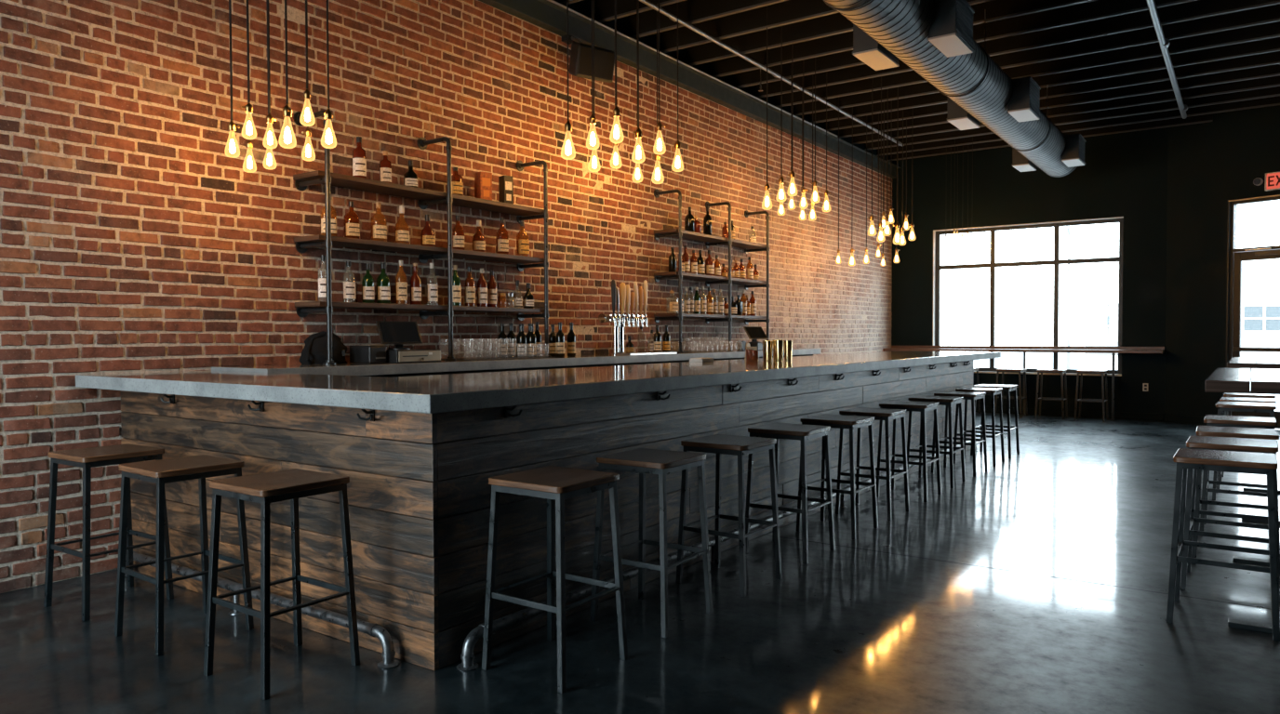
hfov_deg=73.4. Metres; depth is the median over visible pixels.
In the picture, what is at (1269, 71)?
ceiling beam
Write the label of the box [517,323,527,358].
wine bottle
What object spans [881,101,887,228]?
pendant light
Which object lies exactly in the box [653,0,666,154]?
pendant light
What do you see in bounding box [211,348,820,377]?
countertop
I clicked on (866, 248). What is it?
pendant light
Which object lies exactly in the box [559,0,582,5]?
ceiling beam
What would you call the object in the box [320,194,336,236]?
bottle
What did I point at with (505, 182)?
carton
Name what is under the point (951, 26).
air register
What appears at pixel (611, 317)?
faucet
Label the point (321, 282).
bottle
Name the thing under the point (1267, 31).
ceiling beam
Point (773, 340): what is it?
brass cup
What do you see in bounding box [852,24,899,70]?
air register
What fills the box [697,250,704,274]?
bottle
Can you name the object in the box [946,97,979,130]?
air register
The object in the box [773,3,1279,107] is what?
ceiling beam
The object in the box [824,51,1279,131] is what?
ceiling beam
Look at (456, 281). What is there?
bottle
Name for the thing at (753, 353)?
candle holder
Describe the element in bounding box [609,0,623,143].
pendant light
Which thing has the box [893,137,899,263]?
pendant light
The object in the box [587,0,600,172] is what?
pendant light
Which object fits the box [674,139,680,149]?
socket
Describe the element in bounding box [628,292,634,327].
faucet
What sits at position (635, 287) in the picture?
faucet
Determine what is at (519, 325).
wine bottle
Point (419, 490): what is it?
bar counter
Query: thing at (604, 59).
grille
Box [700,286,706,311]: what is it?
bottle
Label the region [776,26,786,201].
pendant light
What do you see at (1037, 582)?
floor
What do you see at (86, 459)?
bar stool
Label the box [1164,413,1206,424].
baseboard
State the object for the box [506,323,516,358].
wine bottle
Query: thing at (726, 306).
bottle
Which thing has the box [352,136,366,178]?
bottle
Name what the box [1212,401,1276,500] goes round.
bar stool
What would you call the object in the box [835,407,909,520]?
bar stool
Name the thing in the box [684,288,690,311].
bottle
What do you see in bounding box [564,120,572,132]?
socket
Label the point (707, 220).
bottle
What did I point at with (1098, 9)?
ceiling beam
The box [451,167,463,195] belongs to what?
bottle
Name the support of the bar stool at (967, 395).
on the floor
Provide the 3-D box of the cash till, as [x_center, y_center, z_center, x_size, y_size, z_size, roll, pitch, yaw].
[-1.614,-0.009,5.873,0.358,0.085,0.380,1,2,35]
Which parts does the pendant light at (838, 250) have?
cord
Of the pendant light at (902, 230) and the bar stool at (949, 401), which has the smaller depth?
the bar stool at (949, 401)
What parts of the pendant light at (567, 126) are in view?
cord, bulb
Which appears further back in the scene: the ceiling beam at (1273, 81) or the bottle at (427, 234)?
the ceiling beam at (1273, 81)
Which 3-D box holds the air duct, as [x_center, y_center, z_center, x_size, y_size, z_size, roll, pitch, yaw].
[1.377,-2.699,5.691,0.814,0.746,15.664,1,2,35]
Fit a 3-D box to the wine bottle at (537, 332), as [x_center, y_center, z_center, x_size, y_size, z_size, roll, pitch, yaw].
[-0.856,-0.146,7.159,0.076,0.290,0.076,0,1,-3]
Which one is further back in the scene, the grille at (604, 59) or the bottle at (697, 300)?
the bottle at (697, 300)
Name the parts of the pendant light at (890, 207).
cord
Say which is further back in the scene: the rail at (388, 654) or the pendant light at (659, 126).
the pendant light at (659, 126)
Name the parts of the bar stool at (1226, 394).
seat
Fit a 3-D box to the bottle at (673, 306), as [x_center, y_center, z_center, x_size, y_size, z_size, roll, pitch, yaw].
[0.332,-0.567,8.868,0.102,0.235,0.101,-2,2,-44]
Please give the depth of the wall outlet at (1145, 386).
12.57 m
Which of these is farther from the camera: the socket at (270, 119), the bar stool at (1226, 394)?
the bar stool at (1226, 394)
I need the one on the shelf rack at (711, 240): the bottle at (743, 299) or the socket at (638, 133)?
the bottle at (743, 299)
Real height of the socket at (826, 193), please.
0.076 m
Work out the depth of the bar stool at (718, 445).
4.38 m
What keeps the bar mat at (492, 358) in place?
on the countertop at (443, 367)
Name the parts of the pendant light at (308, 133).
cord, bulb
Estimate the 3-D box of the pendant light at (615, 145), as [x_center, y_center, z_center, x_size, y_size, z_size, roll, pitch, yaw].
[-0.202,-2.494,7.074,0.100,1.873,0.099,-1,2,-36]
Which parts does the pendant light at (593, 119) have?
cord, bulb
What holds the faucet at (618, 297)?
on the tap tower
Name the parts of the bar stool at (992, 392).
leg, leg, seat, seat frame, leg, leg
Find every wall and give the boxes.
[0,0,892,593]
[891,127,1168,421]
[1164,105,1279,416]
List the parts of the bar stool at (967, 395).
leg, leg, seat, seat frame, leg, leg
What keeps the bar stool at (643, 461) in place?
on the floor
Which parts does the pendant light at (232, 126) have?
cord, bulb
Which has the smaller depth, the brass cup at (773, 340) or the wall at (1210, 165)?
the brass cup at (773, 340)
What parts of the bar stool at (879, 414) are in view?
leg, leg, seat, seat frame, leg, leg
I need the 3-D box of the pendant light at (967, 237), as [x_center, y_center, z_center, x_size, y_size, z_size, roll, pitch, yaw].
[5.112,-2.720,13.393,0.058,1.781,0.060,0,1,-8]
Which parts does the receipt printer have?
printer lid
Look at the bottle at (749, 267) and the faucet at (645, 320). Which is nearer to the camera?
the faucet at (645, 320)
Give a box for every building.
[1082,299,1118,355]
[1240,258,1279,357]
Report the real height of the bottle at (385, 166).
0.235 m
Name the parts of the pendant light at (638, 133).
cord, bulb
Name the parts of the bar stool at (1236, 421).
leg, leg, seat, seat frame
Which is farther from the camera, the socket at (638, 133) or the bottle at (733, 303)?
the bottle at (733, 303)
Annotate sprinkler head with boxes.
[758,67,763,91]
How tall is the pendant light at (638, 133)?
1.867 m
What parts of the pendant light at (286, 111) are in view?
cord, bulb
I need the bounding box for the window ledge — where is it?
[883,346,1164,421]
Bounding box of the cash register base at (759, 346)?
[749,342,773,350]
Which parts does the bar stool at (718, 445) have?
leg, leg, seat, seat frame, leg, leg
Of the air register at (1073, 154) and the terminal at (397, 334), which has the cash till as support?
the terminal at (397, 334)
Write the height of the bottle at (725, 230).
0.200 m
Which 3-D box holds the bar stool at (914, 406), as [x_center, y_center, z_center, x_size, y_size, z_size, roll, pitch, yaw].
[2.110,0.725,6.744,0.400,0.731,0.400,1,2,35]
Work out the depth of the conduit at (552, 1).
8.89 m
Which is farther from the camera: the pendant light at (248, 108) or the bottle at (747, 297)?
the bottle at (747, 297)
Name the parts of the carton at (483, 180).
printed panel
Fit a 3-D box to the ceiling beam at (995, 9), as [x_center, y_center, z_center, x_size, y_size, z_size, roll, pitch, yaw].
[4.318,-3.285,7.262,8.600,0.334,0.044,1,2,35]
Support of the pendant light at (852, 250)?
hanging from the ceiling
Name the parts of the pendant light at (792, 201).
cord, bulb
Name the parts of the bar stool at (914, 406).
leg, leg, seat, seat frame, leg, leg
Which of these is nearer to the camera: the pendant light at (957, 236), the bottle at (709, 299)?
the bottle at (709, 299)
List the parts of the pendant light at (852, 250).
cord, bulb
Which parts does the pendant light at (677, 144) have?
cord, bulb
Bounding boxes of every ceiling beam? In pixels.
[478,0,900,178]
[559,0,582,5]
[595,0,685,23]
[628,0,787,39]
[659,0,839,53]
[686,0,993,66]
[711,0,1095,78]
[733,0,1197,88]
[755,0,1279,98]
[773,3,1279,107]
[793,21,1279,116]
[808,37,1279,123]
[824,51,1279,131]
[839,64,1279,138]
[853,75,1279,144]
[864,86,1279,150]
[876,95,1279,156]
[887,113,1213,160]
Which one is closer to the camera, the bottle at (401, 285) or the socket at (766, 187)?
the bottle at (401, 285)
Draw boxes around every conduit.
[547,0,837,136]
[639,0,904,146]
[1146,0,1187,119]
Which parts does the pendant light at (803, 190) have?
bulb, cord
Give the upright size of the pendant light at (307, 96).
2.123 m
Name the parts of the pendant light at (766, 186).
cord, bulb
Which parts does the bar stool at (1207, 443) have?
leg, leg, seat, seat frame, leg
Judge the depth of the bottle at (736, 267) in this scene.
9.91 m
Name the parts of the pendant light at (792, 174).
bulb, cord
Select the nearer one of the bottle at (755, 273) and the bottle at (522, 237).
the bottle at (522, 237)
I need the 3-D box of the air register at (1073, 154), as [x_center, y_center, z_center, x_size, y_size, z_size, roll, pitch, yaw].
[5.636,-2.684,11.162,0.212,0.325,0.508,1,2,35]
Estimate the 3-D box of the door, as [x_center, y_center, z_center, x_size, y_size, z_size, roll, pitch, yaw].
[8.380,-0.584,11.274,0.130,3.072,1.184,-1,2,-33]
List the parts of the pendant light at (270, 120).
cord, bulb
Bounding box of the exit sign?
[1264,171,1279,191]
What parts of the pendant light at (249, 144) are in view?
bulb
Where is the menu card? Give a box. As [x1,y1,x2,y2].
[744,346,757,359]
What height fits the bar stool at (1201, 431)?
0.731 m
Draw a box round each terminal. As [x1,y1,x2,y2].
[376,320,422,349]
[743,326,768,343]
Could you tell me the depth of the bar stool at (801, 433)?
4.96 m
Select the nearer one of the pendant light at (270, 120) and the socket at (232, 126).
the socket at (232, 126)
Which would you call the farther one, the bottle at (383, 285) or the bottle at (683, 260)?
the bottle at (683, 260)
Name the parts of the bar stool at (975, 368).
leg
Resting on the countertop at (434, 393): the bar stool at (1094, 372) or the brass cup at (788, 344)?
the brass cup at (788, 344)
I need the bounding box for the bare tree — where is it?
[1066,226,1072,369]
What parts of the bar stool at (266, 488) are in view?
leg, leg, seat, seat frame, leg, leg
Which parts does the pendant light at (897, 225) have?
bulb, cord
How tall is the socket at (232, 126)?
0.055 m
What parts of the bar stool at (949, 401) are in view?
leg, leg, seat frame, seat, leg, leg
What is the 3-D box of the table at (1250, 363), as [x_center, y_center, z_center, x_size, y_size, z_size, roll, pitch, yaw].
[4.719,0.560,6.197,0.778,1.070,1.700,1,2,35]
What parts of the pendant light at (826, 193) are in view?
cord, bulb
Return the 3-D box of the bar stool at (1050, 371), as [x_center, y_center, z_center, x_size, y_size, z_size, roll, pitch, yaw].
[6.187,0.554,12.922,0.400,0.731,0.400,1,2,34]
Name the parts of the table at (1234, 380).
foot plate, foot plate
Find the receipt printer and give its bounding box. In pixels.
[349,345,386,363]
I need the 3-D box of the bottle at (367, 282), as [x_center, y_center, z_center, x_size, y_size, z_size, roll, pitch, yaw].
[-1.839,-0.497,5.813,0.079,0.270,0.080,-1,2,-40]
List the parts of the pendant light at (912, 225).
bulb, cord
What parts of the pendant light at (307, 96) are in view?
cord, bulb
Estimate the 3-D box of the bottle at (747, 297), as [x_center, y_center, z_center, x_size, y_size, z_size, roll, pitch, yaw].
[1.272,-0.612,10.199,0.079,0.250,0.080,-1,2,-31]
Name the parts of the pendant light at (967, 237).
cord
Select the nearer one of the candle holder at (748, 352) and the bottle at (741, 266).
the candle holder at (748, 352)
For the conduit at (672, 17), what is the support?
attached to the ceiling beam at (1269, 71)
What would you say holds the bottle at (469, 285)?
on the shelf rack at (426, 197)
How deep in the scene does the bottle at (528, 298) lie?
7.06 m
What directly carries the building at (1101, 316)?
on the ground
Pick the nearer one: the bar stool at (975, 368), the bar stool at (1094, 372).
the bar stool at (1094, 372)
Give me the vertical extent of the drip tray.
0.020 m
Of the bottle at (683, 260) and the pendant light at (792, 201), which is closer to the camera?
the bottle at (683, 260)
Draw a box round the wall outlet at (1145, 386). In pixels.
[1142,383,1148,391]
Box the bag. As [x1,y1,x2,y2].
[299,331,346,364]
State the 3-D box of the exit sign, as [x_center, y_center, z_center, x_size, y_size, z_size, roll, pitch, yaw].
[8.323,-2.295,11.139,0.071,0.230,0.380,-1,2,-33]
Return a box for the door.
[1225,194,1279,428]
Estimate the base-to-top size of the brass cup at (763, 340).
0.155 m
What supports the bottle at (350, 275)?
on the shelf rack at (426, 197)
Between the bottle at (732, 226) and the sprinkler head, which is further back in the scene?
the bottle at (732, 226)
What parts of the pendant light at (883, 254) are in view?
cord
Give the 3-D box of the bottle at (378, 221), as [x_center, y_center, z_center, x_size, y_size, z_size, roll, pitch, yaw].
[-1.786,-0.918,5.873,0.093,0.275,0.093,-2,2,-44]
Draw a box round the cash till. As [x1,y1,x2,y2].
[386,348,440,363]
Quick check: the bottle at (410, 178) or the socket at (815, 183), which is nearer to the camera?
the bottle at (410, 178)
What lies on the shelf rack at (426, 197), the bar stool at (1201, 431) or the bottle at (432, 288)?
the bottle at (432, 288)
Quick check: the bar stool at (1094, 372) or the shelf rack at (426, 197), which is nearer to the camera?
the shelf rack at (426, 197)
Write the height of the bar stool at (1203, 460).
0.731 m
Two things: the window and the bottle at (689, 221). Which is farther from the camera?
the window
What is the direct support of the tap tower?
on the countertop at (443, 367)
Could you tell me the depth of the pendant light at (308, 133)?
4.81 m
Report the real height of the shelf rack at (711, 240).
1.692 m
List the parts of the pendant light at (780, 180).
cord, bulb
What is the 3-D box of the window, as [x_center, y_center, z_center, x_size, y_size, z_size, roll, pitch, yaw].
[6.052,-0.914,13.580,2.776,2.360,0.167,1,2,35]
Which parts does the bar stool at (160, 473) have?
leg, leg, seat, seat frame, leg, leg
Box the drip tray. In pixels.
[615,351,677,355]
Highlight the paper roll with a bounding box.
[735,341,750,350]
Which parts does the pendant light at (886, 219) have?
cord, bulb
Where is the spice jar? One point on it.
(501, 299)
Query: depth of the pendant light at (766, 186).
8.19 m
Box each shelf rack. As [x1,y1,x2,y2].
[293,110,551,364]
[653,188,769,352]
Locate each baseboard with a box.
[975,406,1163,421]
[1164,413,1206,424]
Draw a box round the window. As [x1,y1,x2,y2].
[932,216,1123,376]
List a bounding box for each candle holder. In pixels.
[746,349,753,360]
[750,350,758,360]
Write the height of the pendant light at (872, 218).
2.127 m
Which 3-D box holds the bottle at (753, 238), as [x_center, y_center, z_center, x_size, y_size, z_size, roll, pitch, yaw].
[1.340,-1.451,10.250,0.084,0.215,0.085,-2,2,-45]
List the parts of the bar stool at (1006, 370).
leg, leg, seat frame, seat, leg, leg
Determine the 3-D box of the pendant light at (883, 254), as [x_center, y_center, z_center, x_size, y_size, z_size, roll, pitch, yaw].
[3.494,-2.441,12.333,0.075,2.273,0.076,-1,2,-34]
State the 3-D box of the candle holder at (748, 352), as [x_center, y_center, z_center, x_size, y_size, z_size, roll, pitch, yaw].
[0.842,-0.015,6.582,0.059,0.085,0.060,1,2,35]
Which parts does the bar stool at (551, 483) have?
leg, leg, seat, seat frame, leg, leg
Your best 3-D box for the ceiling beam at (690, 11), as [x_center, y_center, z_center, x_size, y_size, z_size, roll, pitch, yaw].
[3.402,-3.249,5.974,8.600,0.334,0.044,1,2,35]
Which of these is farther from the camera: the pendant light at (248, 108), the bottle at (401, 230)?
the bottle at (401, 230)
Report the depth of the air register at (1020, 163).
11.35 m
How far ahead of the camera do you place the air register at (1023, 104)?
8.56 m
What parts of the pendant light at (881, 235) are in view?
bulb, cord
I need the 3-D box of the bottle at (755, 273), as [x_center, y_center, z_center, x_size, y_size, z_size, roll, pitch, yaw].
[1.387,-1.012,10.327,0.079,0.200,0.080,-1,2,-30]
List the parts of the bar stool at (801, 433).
leg, leg, seat, seat frame, leg, leg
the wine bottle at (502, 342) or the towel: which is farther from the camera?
the wine bottle at (502, 342)
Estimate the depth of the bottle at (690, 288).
9.14 m
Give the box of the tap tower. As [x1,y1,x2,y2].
[598,280,647,355]
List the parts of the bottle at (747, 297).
bottle glass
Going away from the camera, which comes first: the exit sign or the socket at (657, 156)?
the socket at (657, 156)
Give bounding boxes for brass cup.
[762,340,771,360]
[763,341,773,360]
[773,339,781,360]
[774,340,783,360]
[783,340,792,360]
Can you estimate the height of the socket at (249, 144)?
0.055 m
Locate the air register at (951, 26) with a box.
[928,0,974,57]
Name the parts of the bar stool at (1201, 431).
leg, leg, seat, leg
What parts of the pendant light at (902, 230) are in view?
bulb, cord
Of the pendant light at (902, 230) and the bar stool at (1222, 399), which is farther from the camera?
the pendant light at (902, 230)
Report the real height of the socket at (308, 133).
0.056 m
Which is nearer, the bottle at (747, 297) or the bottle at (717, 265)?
the bottle at (717, 265)
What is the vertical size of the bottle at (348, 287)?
0.275 m
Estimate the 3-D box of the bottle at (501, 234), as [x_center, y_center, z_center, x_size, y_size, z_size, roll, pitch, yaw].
[-1.097,-0.958,6.841,0.087,0.300,0.087,-1,2,-34]
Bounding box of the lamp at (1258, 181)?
[1253,177,1263,186]
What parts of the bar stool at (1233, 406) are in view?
leg, leg, seat frame, seat, leg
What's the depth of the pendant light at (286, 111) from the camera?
4.35 m
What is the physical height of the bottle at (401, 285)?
0.310 m
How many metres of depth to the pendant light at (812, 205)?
9.87 m
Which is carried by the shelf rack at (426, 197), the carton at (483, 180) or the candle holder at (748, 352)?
the carton at (483, 180)
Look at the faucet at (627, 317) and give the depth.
7.84 m
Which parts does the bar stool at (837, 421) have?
leg, leg, seat, seat frame, leg, leg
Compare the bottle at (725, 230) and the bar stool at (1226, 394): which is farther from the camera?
the bottle at (725, 230)
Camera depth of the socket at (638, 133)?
6.88 m
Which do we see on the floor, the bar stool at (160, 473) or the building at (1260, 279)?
the bar stool at (160, 473)
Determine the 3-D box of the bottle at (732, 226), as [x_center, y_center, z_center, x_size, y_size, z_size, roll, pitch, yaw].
[1.055,-1.447,9.851,0.074,0.230,0.075,-1,2,-41]
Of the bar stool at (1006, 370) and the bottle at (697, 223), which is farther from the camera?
the bar stool at (1006, 370)
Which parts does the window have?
sill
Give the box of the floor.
[0,412,1279,713]
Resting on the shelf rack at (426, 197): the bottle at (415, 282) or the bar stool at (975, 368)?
the bottle at (415, 282)
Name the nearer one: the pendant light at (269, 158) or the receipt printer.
the pendant light at (269, 158)
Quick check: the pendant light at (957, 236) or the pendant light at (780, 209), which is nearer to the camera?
the pendant light at (780, 209)
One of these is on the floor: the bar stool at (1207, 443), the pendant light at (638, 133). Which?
the bar stool at (1207, 443)
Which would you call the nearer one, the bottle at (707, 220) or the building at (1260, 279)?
the bottle at (707, 220)
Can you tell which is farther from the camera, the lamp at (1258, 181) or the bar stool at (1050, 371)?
the bar stool at (1050, 371)
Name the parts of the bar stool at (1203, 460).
leg, leg, seat frame, seat, leg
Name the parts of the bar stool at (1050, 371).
leg, leg, seat, seat frame, leg, leg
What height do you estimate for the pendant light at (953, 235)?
1.778 m
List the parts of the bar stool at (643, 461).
leg, leg, seat, seat frame, leg, leg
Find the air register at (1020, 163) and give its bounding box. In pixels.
[1011,147,1036,172]
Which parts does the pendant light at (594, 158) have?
cord, bulb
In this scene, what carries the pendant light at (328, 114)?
hanging from the ceiling
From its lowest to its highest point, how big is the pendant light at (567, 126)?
1.992 m
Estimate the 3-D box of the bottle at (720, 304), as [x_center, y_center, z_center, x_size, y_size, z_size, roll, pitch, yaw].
[0.903,-0.617,9.663,0.079,0.290,0.080,-1,2,-31]
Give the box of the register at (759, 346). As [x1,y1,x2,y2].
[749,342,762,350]
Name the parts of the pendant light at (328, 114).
cord, bulb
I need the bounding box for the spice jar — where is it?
[497,293,506,307]
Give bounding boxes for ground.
[973,348,1279,412]
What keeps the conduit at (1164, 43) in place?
attached to the ceiling beam at (1270, 14)
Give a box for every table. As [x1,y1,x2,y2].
[1204,368,1279,634]
[1227,357,1279,525]
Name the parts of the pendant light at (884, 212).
cord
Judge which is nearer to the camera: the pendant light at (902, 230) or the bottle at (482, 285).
the bottle at (482, 285)
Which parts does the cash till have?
drawer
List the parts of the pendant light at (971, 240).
cord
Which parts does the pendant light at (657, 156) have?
cord, bulb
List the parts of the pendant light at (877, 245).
cord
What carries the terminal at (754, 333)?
on the cash register base at (759, 346)
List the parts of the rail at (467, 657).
support post, support post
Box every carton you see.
[474,171,492,200]
[498,175,513,204]
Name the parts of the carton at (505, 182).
printed panel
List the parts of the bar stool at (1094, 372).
leg, leg, seat, seat frame, leg, leg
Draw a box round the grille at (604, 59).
[578,46,614,80]
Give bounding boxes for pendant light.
[224,0,239,158]
[240,0,256,139]
[242,119,256,173]
[262,0,276,169]
[262,0,277,148]
[279,0,296,148]
[299,0,315,126]
[301,6,315,161]
[320,0,336,148]
[560,0,575,159]
[586,0,599,149]
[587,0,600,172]
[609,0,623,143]
[610,14,621,168]
[631,0,645,163]
[632,0,642,182]
[651,11,664,184]
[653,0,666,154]
[671,2,683,172]
[761,5,772,210]
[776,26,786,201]
[777,187,785,215]
[786,43,797,196]
[787,130,795,210]
[799,59,807,208]
[799,76,806,220]
[808,74,816,220]
[811,57,819,203]
[822,71,830,212]
[835,97,840,264]
[848,106,855,266]
[863,115,869,264]
[867,78,876,236]
[875,113,880,257]
[876,76,885,242]
[880,136,885,266]
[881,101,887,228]
[883,88,891,236]
[887,100,893,224]
[893,86,901,244]
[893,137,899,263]
[898,109,906,245]
[903,119,909,230]
[908,107,915,240]
[948,146,952,242]
[952,138,956,238]
[955,146,959,238]
[965,164,969,239]
[970,136,973,242]
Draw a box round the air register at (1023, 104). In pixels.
[1007,76,1040,122]
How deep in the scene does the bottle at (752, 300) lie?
10.26 m
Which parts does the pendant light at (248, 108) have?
cord, bulb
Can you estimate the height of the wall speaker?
0.550 m
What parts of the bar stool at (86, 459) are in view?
leg, leg, seat, seat frame, leg, leg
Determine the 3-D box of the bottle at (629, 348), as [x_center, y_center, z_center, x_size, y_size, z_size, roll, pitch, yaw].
[-0.100,-0.118,8.291,0.079,0.170,0.080,0,1,-9]
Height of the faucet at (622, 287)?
0.401 m
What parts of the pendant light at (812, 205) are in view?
cord, bulb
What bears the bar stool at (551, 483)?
on the floor
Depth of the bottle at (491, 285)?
6.74 m
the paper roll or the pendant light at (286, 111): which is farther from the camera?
the paper roll
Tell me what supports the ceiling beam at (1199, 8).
attached to the ceiling
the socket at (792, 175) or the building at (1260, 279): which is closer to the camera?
the socket at (792, 175)
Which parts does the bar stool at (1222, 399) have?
leg, seat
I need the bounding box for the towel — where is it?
[689,358,713,362]
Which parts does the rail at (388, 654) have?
support post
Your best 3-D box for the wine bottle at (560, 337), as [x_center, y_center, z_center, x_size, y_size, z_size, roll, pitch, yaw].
[-0.660,-0.143,7.106,0.076,0.285,0.076,0,1,-3]
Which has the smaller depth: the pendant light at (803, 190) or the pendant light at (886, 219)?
the pendant light at (803, 190)
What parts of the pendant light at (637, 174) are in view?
cord, bulb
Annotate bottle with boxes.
[317,254,326,297]
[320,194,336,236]
[342,261,355,298]
[343,200,359,239]
[345,273,357,302]
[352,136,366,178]
[361,263,374,303]
[370,201,386,241]
[376,262,390,304]
[379,150,391,183]
[394,205,409,243]
[395,260,407,304]
[403,160,417,187]
[409,263,421,305]
[420,214,435,246]
[426,263,438,301]
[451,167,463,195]
[452,215,464,250]
[452,265,461,306]
[464,266,475,306]
[472,220,485,252]
[476,268,487,306]
[487,270,496,306]
[495,217,508,254]
[497,323,506,358]
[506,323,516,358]
[514,280,522,307]
[516,222,529,256]
[516,324,519,357]
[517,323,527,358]
[522,283,533,308]
[525,323,530,346]
[527,323,536,357]
[533,321,542,357]
[548,324,556,357]
[555,322,564,357]
[566,322,575,356]
[625,335,633,352]
[647,330,653,352]
[653,325,661,351]
[662,325,670,351]
[668,247,676,271]
[669,291,678,311]
[678,252,684,272]
[682,245,689,273]
[684,207,694,232]
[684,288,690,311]
[688,287,693,311]
[690,250,697,273]
[693,287,700,314]
[694,215,700,233]
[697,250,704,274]
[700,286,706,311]
[703,206,711,235]
[705,250,714,275]
[705,287,713,314]
[712,289,717,312]
[714,254,720,276]
[716,289,723,314]
[720,264,727,277]
[721,222,728,238]
[721,297,728,315]
[727,259,734,278]
[731,220,734,239]
[731,296,736,315]
[733,260,739,278]
[734,294,742,315]
[738,258,745,279]
[740,290,746,315]
[746,256,753,279]
[746,294,750,316]
[748,291,756,316]
[750,226,756,243]
[753,264,759,280]
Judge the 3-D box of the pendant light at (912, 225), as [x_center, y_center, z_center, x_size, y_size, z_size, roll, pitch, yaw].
[3.661,-2.562,11.552,0.094,1.993,0.093,1,2,39]
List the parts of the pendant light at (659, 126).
cord, bulb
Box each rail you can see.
[124,550,399,668]
[456,440,978,671]
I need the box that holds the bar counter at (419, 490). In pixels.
[120,360,973,670]
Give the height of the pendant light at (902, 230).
2.087 m
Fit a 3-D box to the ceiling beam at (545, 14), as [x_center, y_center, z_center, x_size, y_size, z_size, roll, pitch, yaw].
[-0.253,-2.951,8.131,0.150,0.175,15.950,1,2,35]
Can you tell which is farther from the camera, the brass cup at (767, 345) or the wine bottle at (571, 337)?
the wine bottle at (571, 337)
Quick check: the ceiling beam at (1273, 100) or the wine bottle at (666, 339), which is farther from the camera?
the ceiling beam at (1273, 100)
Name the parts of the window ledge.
leg, leg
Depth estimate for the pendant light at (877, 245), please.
11.55 m
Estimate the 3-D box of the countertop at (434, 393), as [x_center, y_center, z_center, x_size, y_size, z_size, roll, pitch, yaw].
[0.520,0.051,7.015,2.763,0.065,8.130,1,2,35]
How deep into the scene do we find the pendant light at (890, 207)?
11.21 m
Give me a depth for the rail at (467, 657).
3.82 m
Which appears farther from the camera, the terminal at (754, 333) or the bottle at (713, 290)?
the terminal at (754, 333)
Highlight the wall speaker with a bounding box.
[561,34,614,82]
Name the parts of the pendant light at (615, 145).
cord, bulb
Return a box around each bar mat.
[440,357,556,360]
[684,350,719,352]
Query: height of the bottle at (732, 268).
0.215 m
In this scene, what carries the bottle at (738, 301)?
on the shelf rack at (711, 240)
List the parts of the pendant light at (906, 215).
cord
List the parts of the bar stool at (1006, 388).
leg, leg, seat, leg, seat frame, leg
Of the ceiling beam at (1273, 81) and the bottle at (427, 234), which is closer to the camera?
the bottle at (427, 234)
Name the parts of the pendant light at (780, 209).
bulb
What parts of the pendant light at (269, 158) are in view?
cord, bulb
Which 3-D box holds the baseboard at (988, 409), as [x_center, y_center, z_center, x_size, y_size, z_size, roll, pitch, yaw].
[5.957,0.852,13.598,3.988,0.100,0.020,1,2,35]
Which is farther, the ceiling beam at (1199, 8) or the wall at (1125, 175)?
the wall at (1125, 175)
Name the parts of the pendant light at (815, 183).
cord, bulb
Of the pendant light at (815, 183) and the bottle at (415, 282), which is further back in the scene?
the pendant light at (815, 183)
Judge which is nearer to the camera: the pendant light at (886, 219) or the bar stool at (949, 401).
the bar stool at (949, 401)
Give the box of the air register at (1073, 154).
[1061,133,1086,167]
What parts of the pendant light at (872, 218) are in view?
cord, bulb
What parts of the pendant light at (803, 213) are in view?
cord, bulb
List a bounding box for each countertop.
[75,351,1000,413]
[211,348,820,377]
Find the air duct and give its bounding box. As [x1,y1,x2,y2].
[823,0,1086,177]
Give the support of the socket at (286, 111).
attached to the pendant light at (286, 111)
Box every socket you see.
[227,120,239,132]
[240,102,253,113]
[245,139,253,148]
[266,113,276,123]
[282,104,292,118]
[301,127,311,137]
[303,88,312,99]
[324,107,333,120]
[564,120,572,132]
[588,113,596,124]
[613,105,620,117]
[633,127,641,138]
[654,150,660,160]
[655,120,665,131]
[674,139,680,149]
[764,182,769,190]
[778,175,784,184]
[787,170,795,177]
[811,179,817,186]
[824,188,830,196]
[893,222,899,228]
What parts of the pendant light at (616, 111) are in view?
cord, bulb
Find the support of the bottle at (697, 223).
on the shelf rack at (711, 240)
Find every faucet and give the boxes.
[608,280,615,326]
[614,286,620,326]
[618,282,626,327]
[623,284,630,327]
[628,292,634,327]
[633,281,639,327]
[638,286,643,327]
[641,280,647,327]
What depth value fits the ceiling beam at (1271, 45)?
9.78 m
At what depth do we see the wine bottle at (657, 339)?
8.36 m
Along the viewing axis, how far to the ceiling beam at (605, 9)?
7.86 m
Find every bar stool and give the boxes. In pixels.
[43,443,173,621]
[114,454,253,656]
[203,468,359,700]
[481,466,627,693]
[589,448,712,639]
[675,434,782,597]
[745,423,835,564]
[796,413,878,539]
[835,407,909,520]
[876,400,941,502]
[906,395,965,488]
[931,391,987,477]
[953,387,1004,466]
[970,384,1019,458]
[973,367,980,413]
[994,368,1027,417]
[1034,369,1067,419]
[1073,370,1108,422]
[1166,448,1279,641]
[1180,435,1279,603]
[1191,426,1279,574]
[1200,414,1277,532]
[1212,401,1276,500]
[1217,397,1276,489]
[1221,392,1275,477]

